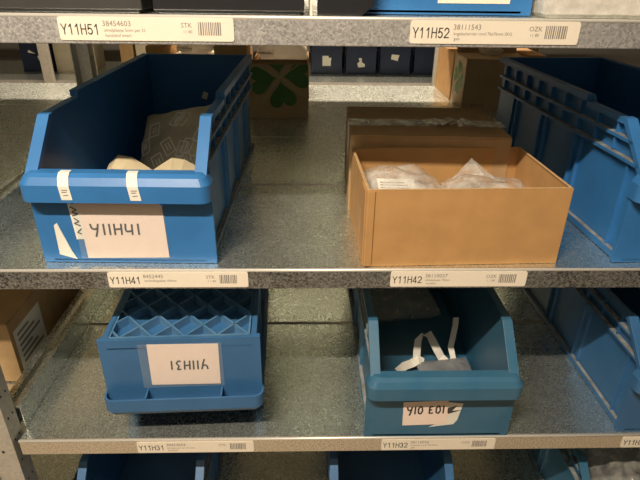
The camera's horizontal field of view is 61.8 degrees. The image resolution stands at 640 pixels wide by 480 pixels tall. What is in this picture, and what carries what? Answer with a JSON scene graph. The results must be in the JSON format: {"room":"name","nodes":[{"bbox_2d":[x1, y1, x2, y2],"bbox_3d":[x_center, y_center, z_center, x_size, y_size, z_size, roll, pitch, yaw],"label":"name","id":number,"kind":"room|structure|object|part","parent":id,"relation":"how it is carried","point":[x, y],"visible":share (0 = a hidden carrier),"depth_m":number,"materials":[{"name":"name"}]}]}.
{"room":"warehouse storage room","nodes":[
{"label":"warehouse storage room","id":0,"kind":"room"},
{"bbox_2d":[0,43,639,66],"bbox_3d":[-0.134,-2.803,4.533,9.000,3.250,0.050,0,27,-2],"label":"wall","id":1,"kind":"structure","parent":0,"point":[8,51],"depth_m":5.09,"materials":[{"name":"grey paint"}]},
{"bbox_3d":[-0.080,0.036,2.619,9.000,0.050,5.950,0,27,-2],"label":"floor","id":2,"kind":"structure","parent":0,"visible":0},
{"bbox_2d":[0,365,38,479],"bbox_3d":[-0.555,-0.139,0.703,0.043,2.000,0.035,0,27,-2],"label":"upright post","id":3,"kind":"object","parent":2,"relation":"on","point":[14,465],"visible":0.94,"depth_m":0.95,"materials":[{"name":"grey metal"}]},
{"bbox_2d":[0,166,25,193],"bbox_3d":[-1.232,-0.041,0.915,1.350,0.084,0.346,0,27,-2],"label":"shelf","id":4,"kind":"object","parent":3,"relation":"attached to","point":[17,176],"visible":0.02,"depth_m":0.98,"materials":[{"name":"silver metal"}]},
{"bbox_2d":[6,307,73,422],"bbox_3d":[-1.236,0.270,1.075,1.350,0.084,0.346,0,27,-2],"label":"shelf","id":5,"kind":"object","parent":3,"relation":"attached to","point":[15,388],"visible":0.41,"depth_m":1.08,"materials":[{"name":"silver metal"}]},
{"bbox_2d":[0,289,79,380],"bbox_3d":[-0.745,0.146,1.186,0.293,0.141,0.330,0,27,-2],"label":"cardboard box","id":6,"kind":"object","parent":5,"relation":"on","point":[27,316],"visible":0.38,"depth_m":1.09,"materials":[{"name":"brown cardboard"}]},
{"bbox_2d":[17,319,43,361],"bbox_3d":[-0.596,0.196,1.103,0.001,0.071,0.086,0,27,-2],"label":"print","id":7,"kind":"object","parent":6,"relation":"attached to","point":[30,332],"depth_m":1.10,"materials":[{"name":"black"}]},
{"bbox_2d":[0,454,81,479],"bbox_3d":[-1.241,0.581,1.234,1.350,0.084,0.346,0,27,-2],"label":"shelf","id":8,"kind":"object","parent":3,"relation":"attached to","point":[47,466],"visible":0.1,"depth_m":1.31,"materials":[{"name":"silver metal"}]},
{"bbox_2d":[0,0,639,48],"bbox_3d":[0.131,-0.353,0.792,1.348,0.084,0.347,0,27,-2],"label":"shelf","id":9,"kind":"object","parent":3,"relation":"attached to","point":[148,27],"visible":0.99,"depth_m":0.65,"materials":[{"name":"silver metal"}]},
{"bbox_2d":[0,0,152,13],"bbox_3d":[-0.362,-0.416,0.744,0.304,0.160,0.330,0,27,-2],"label":"crate","id":10,"kind":"object","parent":9,"relation":"on","point":[50,6],"visible":0.88,"depth_m":0.64,"materials":[{"name":"grey plastic"}]},
{"bbox_2d":[152,0,303,14],"bbox_3d":[-0.113,-0.416,0.751,0.193,0.160,0.330,0,27,-2],"label":"crate","id":11,"kind":"object","parent":9,"relation":"on","point":[229,7],"visible":1,"depth_m":0.64,"materials":[{"name":"black plastic"}]},
{"bbox_2d":[309,0,312,15],"bbox_3d":[-0.012,-0.384,0.701,0.004,0.150,0.200,0,27,-2],"label":"card","id":12,"kind":"object","parent":9,"relation":"on","point":[310,1],"visible":1,"depth_m":0.64,"materials":[{"name":"white paper"}]},
{"bbox_2d":[317,0,373,15],"bbox_3d":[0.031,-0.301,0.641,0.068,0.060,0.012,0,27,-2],"label":"storage bin","id":13,"kind":"object","parent":9,"relation":"on","point":[324,7],"visible":1,"depth_m":0.65,"materials":[{"name":"plastic"}]},
{"bbox_2d":[365,0,532,15],"bbox_3d":[0.149,-0.486,0.860,0.233,0.192,0.543,0,27,-2],"label":"storage bin","id":14,"kind":"object","parent":9,"relation":"on","point":[416,7],"visible":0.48,"depth_m":0.68,"materials":[{"name":"blue plastic"}]},
{"bbox_2d":[530,0,639,18],"bbox_3d":[0.452,-0.412,0.769,0.372,0.150,0.328,0,27,-2],"label":"plastic bag","id":15,"kind":"object","parent":9,"relation":"on","point":[598,9],"visible":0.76,"depth_m":0.66,"materials":[{"name":"beige plastic"}]},
{"bbox_2d":[0,179,639,288],"bbox_3d":[0.127,-0.042,0.952,1.348,0.084,0.347,0,27,-2],"label":"shelf","id":16,"kind":"object","parent":3,"relation":"attached to","point":[274,236],"visible":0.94,"depth_m":0.82,"materials":[{"name":"silver metal"}]},
{"bbox_2d":[19,53,253,262],"bbox_3d":[-0.285,-0.193,1.014,0.265,0.218,0.618,1,27,0],"label":"storage bin","id":17,"kind":"object","parent":16,"relation":"on","point":[84,210],"visible":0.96,"depth_m":0.81,"materials":[{"name":"blue plastic"}]},
{"bbox_2d":[107,155,151,169],"bbox_3d":[-0.325,-0.117,0.913,0.105,0.046,0.041,3,27,5],"label":"paper tag","id":18,"kind":"object","parent":17,"relation":"in","point":[120,161],"visible":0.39,"depth_m":0.91,"materials":[{"name":"beige paper"}]},
{"bbox_2d":[154,158,194,169],"bbox_3d":[-0.248,-0.117,0.901,0.083,0.031,0.044,-3,27,-7],"label":"paper sheet","id":19,"kind":"object","parent":17,"relation":"in","point":[172,163],"visible":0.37,"depth_m":0.91,"materials":[{"name":"beige paper"}]},
{"bbox_2d":[140,104,211,169],"bbox_3d":[-0.275,-0.188,1.046,0.212,0.158,0.104,10,29,18],"label":"bag","id":20,"kind":"object","parent":17,"relation":"in","point":[174,134],"visible":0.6,"depth_m":1.04,"materials":[{"name":"plastic"}]},
{"bbox_2d":[344,106,511,209],"bbox_3d":[0.197,-0.172,1.054,0.290,0.157,0.215,1,27,0],"label":"cardboard box","id":21,"kind":"object","parent":16,"relation":"on","point":[366,127],"visible":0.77,"depth_m":0.97,"materials":[{"name":"brown cardboard"}]},
{"bbox_2d":[349,147,573,265],"bbox_3d":[0.209,-0.061,0.875,0.302,0.124,0.199,-1,27,-3],"label":"cardboard box","id":22,"kind":"object","parent":16,"relation":"on","point":[433,224],"visible":1,"depth_m":0.80,"materials":[{"name":"brown cardboard"}]},
{"bbox_2d":[366,164,439,188],"bbox_3d":[0.141,-0.068,0.870,0.138,0.091,0.153,-3,27,-6],"label":"clear bag","id":23,"kind":"object","parent":22,"relation":"in","point":[412,176],"visible":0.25,"depth_m":0.90,"materials":[{"name":"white plastic"}]},
{"bbox_2d":[376,178,415,188],"bbox_3d":[0.120,-0.085,0.836,0.061,0.016,0.030,-2,27,-5],"label":"paper card","id":24,"kind":"object","parent":23,"relation":"in","point":[382,183],"visible":0.73,"depth_m":0.84,"materials":[{"name":"white paper"}]},
{"bbox_2d":[447,165,521,187],"bbox_3d":[0.279,-0.074,0.875,0.146,0.100,0.151,4,27,5],"label":"clear bag","id":25,"kind":"object","parent":22,"relation":"in","point":[499,179],"visible":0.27,"depth_m":0.91,"materials":[{"name":"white plastic"}]},
{"bbox_2d":[496,57,639,261],"bbox_3d":[0.567,-0.194,1.040,0.265,0.218,0.617,-1,27,-3],"label":"storage bin","id":26,"kind":"object","parent":16,"relation":"on","point":[579,117],"visible":0.88,"depth_m":0.97,"materials":[{"name":"blue plastic"}]},
{"bbox_2d":[14,307,639,453],"bbox_3d":[0.122,0.270,1.112,1.348,0.084,0.347,0,27,-2],"label":"shelf","id":27,"kind":"object","parent":3,"relation":"attached to","point":[313,401],"visible":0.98,"depth_m":1.01,"materials":[{"name":"silver metal"}]},
{"bbox_2d":[96,288,268,414],"bbox_3d":[-0.247,0.125,1.164,0.265,0.218,0.617,-1,27,-4],"label":"storage bin","id":28,"kind":"object","parent":27,"relation":"on","point":[160,350],"visible":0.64,"depth_m":0.90,"materials":[{"name":"blue plastic"}]},
{"bbox_2d":[348,288,523,436],"bbox_3d":[0.203,0.127,1.171,0.265,0.218,0.617,0,27,-2],"label":"storage bin","id":29,"kind":"object","parent":27,"relation":"on","point":[386,322],"depth_m":0.96,"materials":[{"name":"teal plastic"}]},
{"bbox_2d":[395,355,423,370],"bbox_3d":[0.188,0.257,1.103,0.064,0.024,0.026,-6,28,-13],"label":"paper","id":30,"kind":"object","parent":29,"relation":"in","point":[411,363],"visible":0.9,"depth_m":1.10,"materials":[{"name":"white paper"}]},
{"bbox_3d":[0.233,0.225,1.107,0.079,0.066,0.037,4,27,5],"label":"label strip","id":31,"kind":"part","parent":29,"relation":"part of","materials":[{"name":"white paper"}]},
{"bbox_2d":[417,357,471,370],"bbox_3d":[0.259,0.275,1.069,0.113,0.024,0.102,-3,27,-8],"label":"bag","id":32,"kind":"object","parent":29,"relation":"in","point":[454,363],"visible":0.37,"depth_m":1.09,"materials":[{"name":"plastic"}]},
{"bbox_3d":[0.278,0.212,1.112,0.022,0.092,0.056,10,29,18],"label":"paper strip","id":33,"kind":"part","parent":29,"relation":"part of","materials":[{"name":"white paper"}]},
{"bbox_2d":[521,287,639,430],"bbox_3d":[0.664,0.123,1.191,0.265,0.218,0.617,0,27,-2],"label":"storage bin","id":34,"kind":"object","parent":27,"relation":"on","point":[597,328],"visible":0.34,"depth_m":1.06,"materials":[{"name":"blue plastic"}]},
{"bbox_2d":[220,449,538,479],"bbox_3d":[0.118,0.581,1.272,1.348,0.084,0.346,0,27,-2],"label":"shelf","id":35,"kind":"object","parent":3,"relation":"attached to","point":[468,464],"visible":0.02,"depth_m":1.33,"materials":[{"name":"silver metal"}]},
{"bbox_2d":[77,452,223,479],"bbox_3d":[-0.367,0.435,1.322,0.265,0.218,0.617,0,27,-2],"label":"storage bin","id":36,"kind":"object","parent":35,"relation":"on","point":[198,465],"visible":0.09,"depth_m":1.28,"materials":[{"name":"blue plastic"}]},
{"bbox_2d":[326,450,453,479],"bbox_3d":[0.139,0.435,1.336,0.265,0.218,0.617,0,27,-2],"label":"storage bin","id":37,"kind":"object","parent":35,"relation":"on","point":[373,464],"visible":0.12,"depth_m":1.30,"materials":[{"name":"blue plastic"}]},
{"bbox_2d":[525,447,639,479],"bbox_3d":[0.654,0.434,1.350,0.265,0.218,0.617,0,27,-2],"label":"storage bin","id":38,"kind":"object","parent":35,"relation":"on","point":[548,463],"visible":0.12,"depth_m":1.30,"materials":[{"name":"teal plastic"}]},
{"bbox_2d":[36,43,55,82],"bbox_3d":[-1.912,-1.620,3.550,0.070,2.000,0.030,0,27,-2],"label":"upright post","id":39,"kind":"object","parent":2,"relation":"on","point":[43,48],"visible":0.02,"depth_m":3.73,"materials":[{"name":"grey metal"}]},
{"bbox_2d":[0,60,431,85],"bbox_3d":[-0.476,-1.322,4.250,5.500,0.034,0.850,0,27,-2],"label":"shelf","id":40,"kind":"object","parent":39,"relation":"attached to","point":[10,71],"visible":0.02,"depth_m":4.00,"materials":[{"name":"grey metal"}]},
{"bbox_2d":[18,43,56,71],"bbox_3d":[-2.164,-1.532,4.338,0.265,0.218,0.617,0,27,-2],"label":"storage bin","id":41,"kind":"object","parent":40,"relation":"on","point":[30,59],"visible":0.26,"depth_m":4.07,"materials":[{"name":"blue plastic"}]},
{"bbox_2d":[52,44,105,71],"bbox_3d":[-1.890,-1.474,4.205,0.270,0.243,0.300,0,27,-2],"label":"carton","id":42,"kind":"object","parent":40,"relation":"on","point":[62,54],"visible":0.34,"depth_m":4.10,"materials":[{"name":"beige cardboard"}]},
{"bbox_2d":[119,44,135,62],"bbox_3d":[-1.475,-1.483,4.212,0.100,0.263,0.300,0,27,-2],"label":"carton","id":43,"kind":"object","parent":40,"relation":"on","point":[127,51],"visible":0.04,"depth_m":4.07,"materials":[{"name":"brown cardboard"}]},
{"bbox_2d":[135,44,178,55],"bbox_3d":[-1.265,-1.483,4.218,0.280,0.263,0.300,0,27,-2],"label":"carton","id":44,"kind":"object","parent":40,"relation":"on","point":[140,48],"visible":0.02,"depth_m":4.06,"materials":[{"name":"beige cardboard"}]},
{"bbox_2d":[309,46,342,73],"bbox_3d":[0.047,-1.533,4.399,0.265,0.218,0.617,0,27,-2],"label":"storage bin","id":45,"kind":"object","parent":40,"relation":"on","point":[323,59],"visible":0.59,"depth_m":4.13,"materials":[{"name":"blue plastic"}]},
{"bbox_2d":[342,46,377,73],"bbox_3d":[0.312,-1.534,4.406,0.265,0.218,0.617,0,27,-2],"label":"storage bin","id":46,"kind":"object","parent":40,"relation":"on","point":[355,59],"visible":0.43,"depth_m":4.14,"materials":[{"name":"blue plastic"}]},
{"bbox_2d":[376,47,411,73],"bbox_3d":[0.577,-1.534,4.414,0.265,0.218,0.617,0,27,-2],"label":"storage bin","id":47,"kind":"object","parent":40,"relation":"on","point":[389,60],"visible":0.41,"depth_m":4.15,"materials":[{"name":"blue plastic"}]},
{"bbox_2d":[409,47,434,74],"bbox_3d":[0.841,-1.534,4.421,0.265,0.218,0.617,0,27,-2],"label":"storage bin","id":48,"kind":"object","parent":40,"relation":"on","point":[422,58],"visible":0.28,"depth_m":4.16,"materials":[{"name":"blue plastic"}]},
{"bbox_2d":[69,44,97,85],"bbox_3d":[-0.571,-0.441,1.290,0.043,2.000,0.035,0,27,-2],"label":"upright post","id":49,"kind":"object","parent":2,"relation":"on","point":[82,55],"visible":0.06,"depth_m":1.30,"materials":[{"name":"grey metal"}]},
{"bbox_2d":[0,136,31,183],"bbox_3d":[-1.241,-0.200,1.224,1.350,0.084,0.346,0,27,-2],"label":"shelf","id":50,"kind":"object","parent":49,"relation":"attached to","point":[14,150],"visible":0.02,"depth_m":1.26,"materials":[{"name":"silver metal"}]},
{"bbox_2d":[20,420,25,432],"bbox_3d":[-1.249,0.422,1.544,1.350,0.084,0.346,0,27,-2],"label":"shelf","id":51,"kind":"object","parent":49,"relation":"attached to","point":[22,424],"visible":0.02,"depth_m":1.43,"materials":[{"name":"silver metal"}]},
{"bbox_2d":[0,105,53,135],"bbox_3d":[-1.250,-0.359,1.534,1.350,0.084,0.346,0,27,-2],"label":"shelf","id":52,"kind":"object","parent":49,"relation":"attached to","point":[15,120],"visible":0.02,"depth_m":1.55,"materials":[{"name":"silver metal"}]},
{"bbox_2d":[69,289,89,316],"bbox_3d":[-1.245,0.111,1.384,1.350,0.084,0.346,0,27,-2],"label":"shelf","id":53,"kind":"object","parent":49,"relation":"attached to","point":[82,293],"visible":0.16,"depth_m":1.27,"materials":[{"name":"silver metal"}]},
{"bbox_2d":[241,137,345,185],"bbox_3d":[0.118,-0.201,1.262,1.348,0.084,0.346,0,27,-2],"label":"shelf","id":54,"kind":"object","parent":49,"relation":"attached to","point":[274,161],"visible":0.02,"depth_m":1.23,"materials":[{"name":"silver metal"}]},
{"bbox_2d":[79,288,543,324],"bbox_3d":[0.114,0.110,1.422,1.348,0.084,0.346,0,27,-2],"label":"shelf","id":55,"kind":"object","parent":49,"relation":"attached to","point":[285,305],"visible":0.26,"depth_m":1.33,"materials":[{"name":"silver metal"}]},
{"bbox_2d":[249,106,496,137],"bbox_3d":[0.109,-0.360,1.571,1.348,0.084,0.346,0,27,-2],"label":"shelf","id":56,"kind":"object","parent":49,"relation":"attached to","point":[322,122],"visible":0.02,"depth_m":1.52,"materials":[{"name":"silver metal"}]},
{"bbox_2d":[450,47,524,109],"bbox_3d":[0.548,-0.531,1.727,0.201,0.190,0.141,0,27,-2],"label":"box","id":57,"kind":"object","parent":56,"relation":"on","point":[476,81],"visible":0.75,"depth_m":1.68,"materials":[{"name":"cardboard"}]},
{"bbox_2d":[454,60,462,93],"bbox_3d":[0.448,-0.526,1.730,0.001,0.105,0.105,0,27,-2],"label":"print","id":58,"kind":"object","parent":57,"relation":"attached to","point":[458,66],"depth_m":1.73},
{"bbox_2d":[478,48,503,55],"bbox_3d":[0.545,-0.610,1.709,0.061,0.041,0.062,-5,28,-10],"label":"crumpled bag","id":59,"kind":"object","parent":57,"relation":"on","point":[485,51],"visible":0.55,"depth_m":1.69,"materials":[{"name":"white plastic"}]},
{"bbox_2d":[431,47,438,85],"bbox_3d":[0.852,-1.621,3.627,0.070,2.000,0.030,0,27,-2],"label":"upright post","id":60,"kind":"object","parent":2,"relation":"on","point":[436,48],"visible":0.02,"depth_m":3.81,"materials":[{"name":"grey metal"}]},
{"bbox_2d":[527,48,539,52],"bbox_3d":[0.787,-0.763,1.954,0.043,2.000,0.035,0,27,-2],"label":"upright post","id":61,"kind":"object","parent":2,"relation":"on","point":[533,49],"visible":0.02,"depth_m":2.00,"materials":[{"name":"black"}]},
{"bbox_3d":[-0.589,-0.762,1.916,0.043,2.000,0.035,0,27,-2],"label":"upright post","id":62,"kind":"object","parent":2,"relation":"on","visible":0},
{"bbox_2d":[0,83,76,104],"bbox_3d":[-1.258,-0.518,1.843,1.350,0.084,0.346,0,27,-2],"label":"shelf","id":63,"kind":"object","parent":62,"relation":"attached to","point":[10,93],"visible":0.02,"depth_m":1.84,"materials":[{"name":"silver metal"}]},
{"bbox_2d":[249,85,456,106],"bbox_3d":[0.101,-0.519,1.881,1.348,0.084,0.346,0,27,-2],"label":"shelf","id":64,"kind":"object","parent":62,"relation":"attached to","point":[319,95],"visible":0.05,"depth_m":1.86,"materials":[{"name":"silver metal"}]},
{"bbox_2d":[145,44,176,53],"bbox_3d":[-0.536,-0.592,1.839,0.055,0.168,0.200,0,27,-2],"label":"cardboard box","id":65,"kind":"object","parent":64,"relation":"on","point":[151,48],"visible":0.19,"depth_m":1.73,"materials":[{"name":"brown cardboard"}]},
{"bbox_2d":[176,50,213,53],"bbox_3d":[-0.427,-0.579,1.861,0.145,0.128,0.200,0,27,-2],"label":"cardboard box","id":66,"kind":"object","parent":64,"relation":"on","point":[179,52],"visible":0.02,"depth_m":1.85,"materials":[{"name":"beige cardboard"}]},
{"bbox_2d":[177,45,213,53],"bbox_3d":[-0.423,-0.667,1.832,0.123,0.060,0.123,-4,28,-9],"label":"crumpled bag","id":67,"kind":"object","parent":66,"relation":"on","point":[187,49],"visible":0.42,"depth_m":1.78,"materials":[{"name":"white plastic"}]},
{"bbox_2d":[214,45,252,58],"bbox_3d":[-0.291,-0.590,1.836,0.105,0.175,0.200,0,27,-2],"label":"cardboard box","id":68,"kind":"object","parent":64,"relation":"on","point":[218,49],"visible":0.14,"depth_m":1.72,"materials":[{"name":"brown cardboard"}]},
{"bbox_2d":[249,51,308,118],"bbox_3d":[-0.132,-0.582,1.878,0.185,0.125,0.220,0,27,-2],"label":"cardboard box","id":69,"kind":"object","parent":64,"relation":"on","point":[256,55],"visible":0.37,"depth_m":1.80,"materials":[{"name":"brown cardboard"}]},
{"bbox_2d":[257,46,307,59],"bbox_3d":[-0.128,-0.659,1.844,0.174,0.154,0.154,0,27,-1],"label":"crumpled bag","id":70,"kind":"object","parent":69,"relation":"in","point":[264,52],"visible":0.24,"depth_m":1.78,"materials":[{"name":"white plastic"}]},
{"bbox_2d":[435,47,519,99],"bbox_3d":[0.551,-0.601,1.904,0.220,0.153,0.225,0,27,-2],"label":"cardboard box","id":71,"kind":"object","parent":64,"relation":"on","point":[446,56],"visible":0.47,"depth_m":1.88,"materials":[{"name":"brown cardboard"}]},
{"bbox_2d":[516,48,545,56],"bbox_3d":[0.711,-0.584,1.878,0.060,0.150,0.200,0,27,-2],"label":"cardboard box","id":72,"kind":"object","parent":64,"relation":"on","point":[525,52],"visible":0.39,"depth_m":1.80,"materials":[{"name":"brown cardboard"}]}
]}

